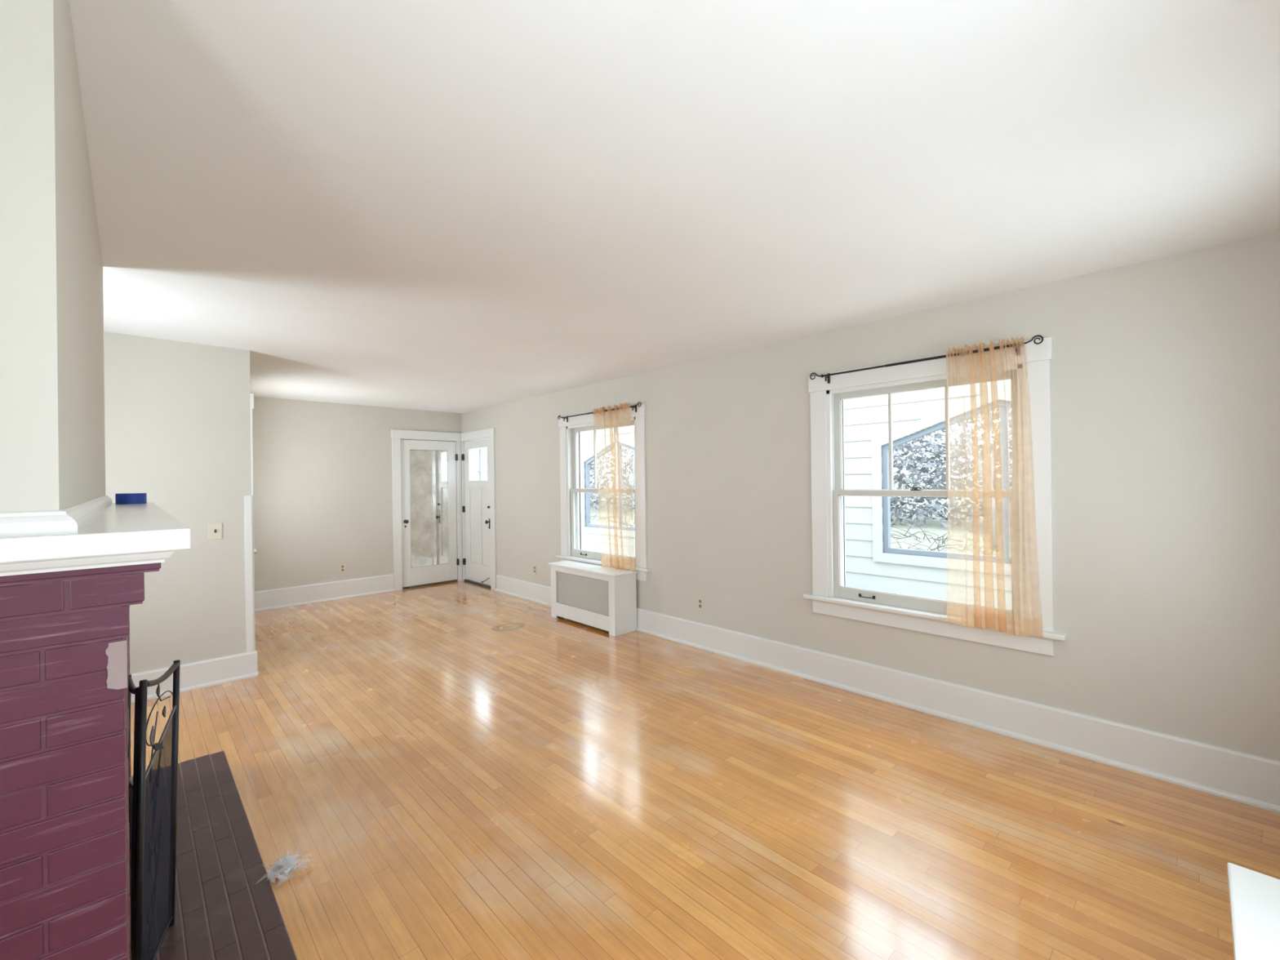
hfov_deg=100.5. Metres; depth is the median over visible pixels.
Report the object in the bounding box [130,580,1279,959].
floor
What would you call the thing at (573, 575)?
radiator
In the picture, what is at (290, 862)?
plastic
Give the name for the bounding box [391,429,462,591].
door
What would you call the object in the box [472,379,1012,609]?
wall
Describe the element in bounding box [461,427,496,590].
door
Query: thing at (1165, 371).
wall
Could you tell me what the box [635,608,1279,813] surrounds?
baseboard
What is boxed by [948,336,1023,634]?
sheer curtain
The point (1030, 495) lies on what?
window
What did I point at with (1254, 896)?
radiator cover
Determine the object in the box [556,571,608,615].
grille
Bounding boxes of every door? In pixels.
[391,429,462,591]
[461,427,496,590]
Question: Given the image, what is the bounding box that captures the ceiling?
[68,0,1279,413]
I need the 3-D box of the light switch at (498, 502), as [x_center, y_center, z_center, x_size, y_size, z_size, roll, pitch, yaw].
[-1.906,0.343,7.166,0.014,0.120,0.060,-1,0,-44]
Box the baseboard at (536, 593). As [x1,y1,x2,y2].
[495,574,551,606]
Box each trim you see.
[244,495,253,652]
[250,393,255,650]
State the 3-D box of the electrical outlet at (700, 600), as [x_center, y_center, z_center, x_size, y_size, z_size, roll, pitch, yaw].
[0.525,1.077,4.635,0.011,0.116,0.070,-1,0,-44]
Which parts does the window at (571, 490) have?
casing, storm frame, head casing, sash, sash, casing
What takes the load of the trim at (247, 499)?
attached to the wall at (177, 414)
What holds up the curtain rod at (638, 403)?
attached to the window at (571, 490)
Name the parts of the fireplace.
crown moulding, bed moulding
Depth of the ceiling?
1.75 m
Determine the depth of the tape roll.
2.39 m
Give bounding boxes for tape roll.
[115,493,146,504]
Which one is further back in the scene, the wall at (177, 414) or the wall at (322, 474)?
the wall at (322, 474)
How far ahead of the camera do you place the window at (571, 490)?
5.71 m
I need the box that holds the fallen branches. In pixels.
[590,504,1011,555]
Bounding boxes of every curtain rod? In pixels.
[557,401,641,422]
[809,334,1043,383]
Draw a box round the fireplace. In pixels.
[0,0,297,959]
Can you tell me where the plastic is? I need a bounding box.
[255,848,312,888]
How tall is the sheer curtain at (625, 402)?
1.640 m
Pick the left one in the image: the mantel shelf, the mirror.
the mantel shelf
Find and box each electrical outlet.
[339,563,345,573]
[533,564,536,574]
[697,596,703,610]
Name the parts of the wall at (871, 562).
opening casing, screen frame, opening casing, screen frame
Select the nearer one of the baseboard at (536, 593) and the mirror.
the baseboard at (536, 593)
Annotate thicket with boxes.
[590,407,1012,534]
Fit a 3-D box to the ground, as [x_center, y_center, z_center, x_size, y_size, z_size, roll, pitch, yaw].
[15.726,0.877,35.774,60.000,2.136,90.000,-1,0,-44]
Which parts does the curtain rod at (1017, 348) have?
rod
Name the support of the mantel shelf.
attached to the fireplace
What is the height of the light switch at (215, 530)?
0.120 m
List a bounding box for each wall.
[103,331,257,703]
[252,396,462,591]
[461,231,1279,760]
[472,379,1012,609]
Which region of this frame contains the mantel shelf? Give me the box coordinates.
[0,502,190,563]
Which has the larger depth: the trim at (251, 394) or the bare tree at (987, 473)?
the bare tree at (987, 473)
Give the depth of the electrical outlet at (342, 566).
6.83 m
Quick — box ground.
[590,476,1011,556]
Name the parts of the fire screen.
rail, panel frame, rail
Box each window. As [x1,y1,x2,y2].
[555,403,651,581]
[803,337,1066,656]
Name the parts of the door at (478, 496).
casing, head casing, casing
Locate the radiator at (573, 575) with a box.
[564,574,608,631]
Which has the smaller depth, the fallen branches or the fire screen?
the fire screen
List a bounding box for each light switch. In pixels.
[208,522,222,539]
[497,501,499,510]
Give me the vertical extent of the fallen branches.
1.080 m
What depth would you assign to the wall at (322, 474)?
6.70 m
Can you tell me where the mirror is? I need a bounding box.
[409,449,448,567]
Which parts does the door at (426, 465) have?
casing, head casing, casing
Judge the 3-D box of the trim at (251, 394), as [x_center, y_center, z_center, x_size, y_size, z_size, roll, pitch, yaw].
[-3.016,0.325,4.141,0.022,1.980,0.129,-1,0,-44]
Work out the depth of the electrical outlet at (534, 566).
6.53 m
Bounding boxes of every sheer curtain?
[593,402,630,568]
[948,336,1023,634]
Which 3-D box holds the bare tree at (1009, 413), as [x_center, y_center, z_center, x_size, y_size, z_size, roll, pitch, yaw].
[6.505,-1.530,8.776,3.946,6.663,5.018,-1,0,-41]
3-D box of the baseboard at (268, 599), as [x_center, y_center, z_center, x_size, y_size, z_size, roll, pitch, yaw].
[-4.042,1.406,6.592,1.907,0.228,0.034,-1,0,-44]
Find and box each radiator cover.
[547,560,637,636]
[1226,862,1279,959]
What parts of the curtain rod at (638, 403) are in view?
rod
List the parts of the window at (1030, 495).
casing, storm frame, sash, sash, head casing, casing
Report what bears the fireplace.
on the floor
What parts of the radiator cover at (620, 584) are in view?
panel, frame, panel, panel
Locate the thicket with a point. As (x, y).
(917, 444)
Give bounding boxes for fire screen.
[127,659,180,959]
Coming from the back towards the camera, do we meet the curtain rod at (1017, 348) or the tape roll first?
the curtain rod at (1017, 348)
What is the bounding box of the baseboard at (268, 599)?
[254,573,394,611]
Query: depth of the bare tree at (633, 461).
18.33 m
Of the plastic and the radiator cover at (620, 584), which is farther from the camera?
the radiator cover at (620, 584)
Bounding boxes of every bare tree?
[593,447,635,488]
[920,407,1012,551]
[977,406,1011,435]

